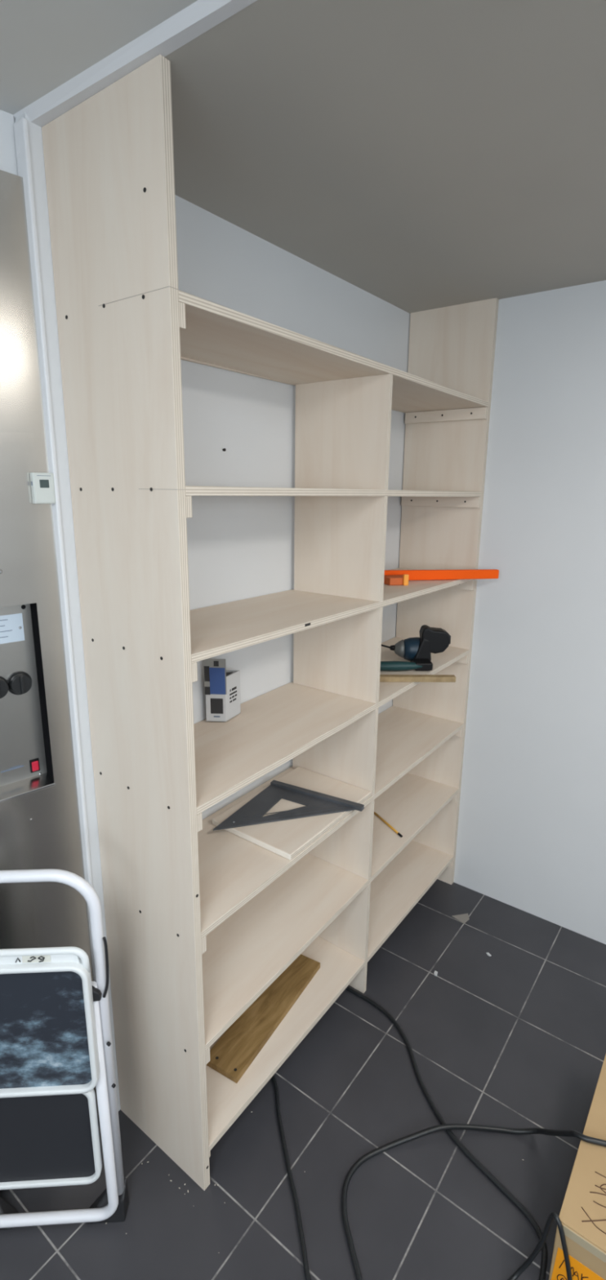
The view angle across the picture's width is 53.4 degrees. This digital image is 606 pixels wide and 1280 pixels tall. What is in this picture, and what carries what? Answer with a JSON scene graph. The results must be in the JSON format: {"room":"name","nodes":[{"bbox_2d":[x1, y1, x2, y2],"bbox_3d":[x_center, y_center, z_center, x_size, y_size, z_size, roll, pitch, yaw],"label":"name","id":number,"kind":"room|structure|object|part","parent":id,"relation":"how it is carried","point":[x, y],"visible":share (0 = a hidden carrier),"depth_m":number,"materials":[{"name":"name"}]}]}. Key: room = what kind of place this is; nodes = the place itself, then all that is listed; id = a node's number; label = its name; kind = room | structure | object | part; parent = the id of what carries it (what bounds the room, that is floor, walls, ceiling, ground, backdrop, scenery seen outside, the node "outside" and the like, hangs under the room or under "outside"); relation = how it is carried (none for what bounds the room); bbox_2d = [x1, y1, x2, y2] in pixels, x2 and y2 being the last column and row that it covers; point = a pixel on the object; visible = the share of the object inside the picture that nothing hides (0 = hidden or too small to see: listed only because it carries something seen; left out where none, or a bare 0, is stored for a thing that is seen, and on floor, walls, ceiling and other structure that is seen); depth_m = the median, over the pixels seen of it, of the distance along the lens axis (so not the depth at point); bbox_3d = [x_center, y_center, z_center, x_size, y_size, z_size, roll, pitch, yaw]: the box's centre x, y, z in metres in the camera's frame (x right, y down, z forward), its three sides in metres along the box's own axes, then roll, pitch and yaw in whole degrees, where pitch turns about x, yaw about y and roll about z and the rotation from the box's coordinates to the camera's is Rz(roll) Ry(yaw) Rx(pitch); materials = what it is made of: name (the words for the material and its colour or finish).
{"room":"storage room","nodes":[
{"label":"storage room","id":0,"kind":"room"},
{"bbox_2d":[0,110,17,175],"bbox_3d":[-1.508,-0.740,0.298,2.599,0.170,0.038,-12,19,-42],"label":"wall","id":1,"kind":"structure","parent":0,"point":[8,162],"depth_m":1.14,"materials":[{"name":"white paint"}]},
{"bbox_2d":[13,111,410,1111],"bbox_3d":[-0.037,0.014,2.084,0.040,2.430,1.699,11,17,35],"label":"wall","id":2,"kind":"structure","parent":0,"point":[240,547],"depth_m":1.71,"materials":[{"name":"white paint"}]},
{"bbox_2d":[13,117,95,982],"bbox_3d":[-0.542,0.191,1.420,0.035,2.399,0.010,11,17,35],"label":"trim","id":3,"kind":"structure","parent":2,"relation":"attached to","point":[21,140],"depth_m":1.27,"materials":[{"name":"white paint"}]},
{"bbox_2d":[13,0,257,127],"bbox_3d":[1.137,-0.683,-0.058,4.178,0.050,0.045,11,17,35],"label":"trim","id":4,"kind":"structure","parent":2,"relation":"attached to","point":[200,16],"depth_m":0.96,"materials":[{"name":"white paint"}]},
{"bbox_2d":[0,879,605,1279],"bbox_3d":[0.580,1.744,0.312,4.950,0.050,4.368,11,17,35],"label":"floor","id":5,"kind":"structure","parent":0,"point":[513,1037],"depth_m":1.65,"materials":[{"name":"tile"}]},
{"bbox_2d":[0,169,98,1119],"bbox_3d":[-1.033,0.274,1.260,0.950,2.306,0.424,-12,19,-42],"label":"wall","id":6,"kind":"structure","parent":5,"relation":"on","point":[40,823],"depth_m":1.35,"materials":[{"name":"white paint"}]},
{"bbox_3d":[-0.669,0.106,1.315,0.054,0.054,0.024,-12,19,-42],"label":"knob","id":7,"kind":"part","parent":6,"relation":"part of","materials":[{"name":"black plastic"}]},
{"bbox_3d":[-0.663,-0.021,1.303,0.111,0.062,0.002,-12,19,-42],"label":"label plate","id":8,"kind":"part","parent":6,"relation":"part of","materials":[{"name":"white"}]},
{"bbox_3d":[-0.632,0.098,1.348,0.054,0.054,0.024,-12,19,-42],"label":"knob","id":9,"kind":"part","parent":6,"relation":"part of","materials":[{"name":"black plastic"}]},
{"bbox_3d":[-0.817,0.168,1.206,0.566,0.442,0.003,-12,19,-42],"label":"control plate","id":10,"kind":"part","parent":6,"relation":"part of","materials":[{"name":"silver metal"}]},
{"bbox_3d":[-0.803,0.374,1.240,0.567,0.018,0.044,-12,19,-42],"label":"recess sill","id":11,"kind":"part","parent":6,"relation":"part of","materials":[{"name":"silver metal"}]},
{"bbox_3d":[-0.631,0.295,1.416,0.021,0.032,0.003,-12,19,-42],"label":"button frame","id":12,"kind":"part","parent":6,"relation":"part of","materials":[{"name":"black plastic"}]},
{"bbox_2d":[29,472,55,503],"bbox_3d":[-0.547,-0.319,1.268,0.044,0.063,0.017,-12,19,-42],"label":"thermostat","id":13,"kind":"object","parent":6,"relation":"attached to","point":[42,489],"visible":1,"depth_m":1.26,"materials":[{"name":"white plastic"}]},
{"bbox_2d":[0,868,128,1230],"bbox_3d":[-0.606,0.950,1.341,0.368,0.964,0.079,0,14,-4],"label":"step stool","id":14,"kind":"object","parent":5,"relation":"on","point":[56,1044],"visible":1,"depth_m":1.32,"materials":[{"name":"white metal"}]},
{"bbox_3d":[-0.604,0.660,1.247,0.277,0.032,0.007,0,14,-4],"label":"rail","id":15,"kind":"part","parent":14,"relation":"part of","materials":[{"name":"white"}]},
{"bbox_3d":[-0.605,0.832,1.286,0.314,0.334,0.028,0,14,-4],"label":"tread frame","id":16,"kind":"part","parent":14,"relation":"part of","materials":[{"name":"white metal"}]},
{"bbox_3d":[-0.610,1.135,1.377,0.278,0.286,0.020,0,14,-4],"label":"tread frame","id":17,"kind":"part","parent":14,"relation":"part of","materials":[{"name":"white metal"}]},
{"bbox_3d":[-0.611,1.077,1.373,0.263,0.677,0.228,11,17,35],"label":"frame","id":18,"kind":"part","parent":14,"relation":"part of","materials":[{"name":"white metal"}]},
{"bbox_2d":[41,53,498,1190],"bbox_3d":[0.095,0.065,1.949,0.342,2.400,1.569,11,17,35],"label":"shelving unit","id":19,"kind":"object","parent":5,"relation":"on","point":[201,921],"visible":0.91,"depth_m":1.56,"materials":[{"name":"beige wood"}]},
{"bbox_3d":[-0.368,0.211,1.348,0.341,2.399,0.021,11,17,35],"label":"panel","id":20,"kind":"part","parent":19,"relation":"part of","materials":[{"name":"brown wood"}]},
{"bbox_2d":[203,658,239,721],"bbox_3d":[-0.234,0.135,1.744,0.062,0.189,0.106,6,15,21],"label":"carton","id":21,"kind":"object","parent":19,"relation":"on","point":[221,686],"visible":0.99,"depth_m":1.72,"materials":[{"name":"grey cardboard"}]},
{"bbox_2d":[213,661,218,666],"bbox_3d":[-0.243,0.066,1.686,0.014,0.016,0.002,1,14,2],"label":"light","id":22,"kind":"object","parent":21,"relation":"on","point":[215,663],"depth_m":1.69,"materials":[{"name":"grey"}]},
{"bbox_2d":[210,697,222,713],"bbox_3d":[-0.247,0.189,1.724,0.036,0.046,0.001,1,14,2],"label":"picture","id":23,"kind":"object","parent":21,"relation":"attached to","point":[216,704],"depth_m":1.72,"materials":[{"name":"grey"}]},
{"bbox_2d":[229,686,236,702],"bbox_3d":[-0.203,0.159,1.753,0.001,0.040,0.038,7,16,25],"label":"print","id":24,"kind":"object","parent":21,"relation":"attached to","point":[233,690],"depth_m":1.75,"materials":[{"name":"grey paper"}]},
{"bbox_2d":[205,954,319,1083],"bbox_3d":[-0.113,1.166,1.905,0.118,0.028,0.481,9,16,29],"label":"wooden plank","id":25,"kind":"object","parent":19,"relation":"on","point":[232,1055],"visible":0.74,"depth_m":1.85,"materials":[{"name":"brown wood"}]},
{"bbox_2d":[212,766,371,860],"bbox_3d":[-0.025,0.520,1.871,0.298,0.026,0.426,11,17,35],"label":"plywood offcut","id":26,"kind":"object","parent":19,"relation":"on","point":[287,838],"visible":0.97,"depth_m":1.78,"materials":[{"name":"beige wood"}]},
{"bbox_2d":[213,779,364,831],"bbox_3d":[-0.035,0.525,1.785,0.330,0.021,0.323,8,16,28],"label":"square","id":27,"kind":"object","parent":26,"relation":"on","point":[316,803],"visible":1,"depth_m":1.84,"materials":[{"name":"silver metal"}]},
{"bbox_3d":[0.083,1.106,2.209,0.340,0.043,1.522,11,17,35],"label":"shelf","id":28,"kind":"part","parent":19,"relation":"part of","materials":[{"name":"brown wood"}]},
{"bbox_3d":[0.085,0.791,2.129,0.340,0.059,1.518,11,17,35],"label":"shelf","id":29,"kind":"part","parent":19,"relation":"part of","materials":[{"name":"brown wood"}]},
{"bbox_3d":[0.087,0.490,2.052,0.340,0.046,1.515,11,17,35],"label":"shelf","id":30,"kind":"part","parent":19,"relation":"part of","materials":[{"name":"brown wood"}]},
{"bbox_3d":[0.090,0.182,1.974,0.340,0.054,1.512,11,17,35],"label":"shelf","id":31,"kind":"part","parent":19,"relation":"part of","materials":[{"name":"brown wood"}]},
{"bbox_3d":[0.092,-0.131,1.894,0.340,0.019,1.509,11,17,35],"label":"shelf","id":32,"kind":"part","parent":19,"relation":"part of","materials":[{"name":"brown wood"}]},
{"bbox_3d":[0.098,-0.760,1.734,0.340,0.033,1.503,11,17,35],"label":"shelf","id":33,"kind":"part","parent":19,"relation":"part of","materials":[{"name":"brown wood"}]},
{"bbox_3d":[0.095,-0.445,1.814,0.340,0.025,1.506,11,17,35],"label":"shelf","id":34,"kind":"part","parent":19,"relation":"part of","materials":[{"name":"brown wood"}]},
{"bbox_2d":[373,811,402,837],"bbox_3d":[0.326,0.715,2.350,0.008,0.010,0.199,-6,16,-26],"label":"pencil","id":35,"kind":"object","parent":19,"relation":"on","point":[375,813],"visible":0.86,"depth_m":2.33,"materials":[{"name":"orange paint"}]},
{"bbox_2d":[379,624,450,671],"bbox_3d":[0.383,0.025,2.233,0.330,0.145,0.172,0,14,0],"label":"cordless drill","id":36,"kind":"object","parent":19,"relation":"on","point":[417,651],"visible":0.91,"depth_m":2.22,"materials":[{"name":"blue"}]},
{"bbox_3d":[0.326,0.094,2.182,0.215,0.036,0.039,0,14,0],"label":"handle","id":37,"kind":"part","parent":36,"relation":"part of","materials":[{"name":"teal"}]},
{"bbox_2d":[379,674,455,682],"bbox_3d":[0.334,0.132,2.079,0.379,0.025,0.026,1,14,1],"label":"wooden stick","id":38,"kind":"object","parent":19,"relation":"on","point":[383,677],"visible":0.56,"depth_m":2.07,"materials":[{"name":"brown wood"}]},
{"bbox_2d":[383,568,498,585],"bbox_3d":[0.502,-0.232,2.188,0.518,0.042,0.110,-3,15,-14],"label":"straightedge","id":39,"kind":"object","parent":19,"relation":"on","point":[392,577],"visible":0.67,"depth_m":2.22,"materials":[{"name":"orange"}]},
{"bbox_3d":[0.552,-0.078,2.541,0.338,2.400,0.048,11,17,35],"label":"panel","id":40,"kind":"part","parent":19,"relation":"part of","materials":[{"name":"brown wood"}]},
{"bbox_2d":[271,1074,311,1279],"bbox_3d":[-0.015,1.404,1.510,0.082,0.011,0.912,-4,15,-19],"label":"power cable","id":41,"kind":"object","parent":5,"relation":"on","point":[306,1270],"visible":0.89,"depth_m":1.54,"materials":[{"name":"black plastic"}]},
{"bbox_2d":[345,986,547,1279],"bbox_3d":[0.377,1.353,1.732,0.170,0.013,1.213,-7,16,-28],"label":"power cable","id":42,"kind":"object","parent":5,"relation":"on","point":[544,1250],"visible":0.75,"depth_m":1.63,"materials":[{"name":"black plastic"}]},
{"bbox_2d":[451,913,469,924],"bbox_3d":[0.670,1.161,2.530,0.065,0.002,0.060,-11,18,-39],"label":"scrap","id":43,"kind":"object","parent":5,"relation":"on","point":[463,918],"visible":1,"depth_m":2.52,"materials":[{"name":"grey paper"}]},
{"bbox_2d":[341,1124,605,1279],"bbox_3d":[0.476,1.304,1.471,0.762,0.238,0.407,-2,14,-12],"label":"power cable","id":44,"kind":"object","parent":5,"relation":"on","point":[568,1133],"visible":1,"depth_m":1.60,"materials":[{"name":"black plastic"}]},
{"bbox_2d":[507,1211,572,1279],"bbox_3d":[0.521,1.358,1.250,0.117,0.247,0.206,-9,17,-33],"label":"power cable","id":45,"kind":"object","parent":5,"relation":"on","point":[522,1268],"visible":1,"depth_m":1.30,"materials":[{"name":"black plastic"}]},
{"bbox_2d":[548,1054,605,1279],"bbox_3d":[0.856,1.325,1.430,0.360,0.224,0.562,11,17,35],"label":"carton","id":46,"kind":"object","parent":5,"relation":"on","point":[582,1215],"visible":0.91,"depth_m":1.31,"materials":[{"name":"beige cardboard"}]},
{"bbox_2d":[0,0,605,313],"bbox_3d":[0.607,-0.647,-0.287,4.750,0.080,4.368,11,17,35],"label":"ceiling","id":47,"kind":"structure","parent":0,"point":[420,155],"depth_m":1.13,"materials":[{"name":"white paint"}]},
{"bbox_2d":[453,280,605,944],"bbox_3d":[2.092,0.185,1.498,4.182,2.430,0.124,11,17,35],"label":"wall","id":48,"kind":"structure","parent":0,"point":[531,829],"depth_m":2.29,"materials":[{"name":"white paint"}]}
]}

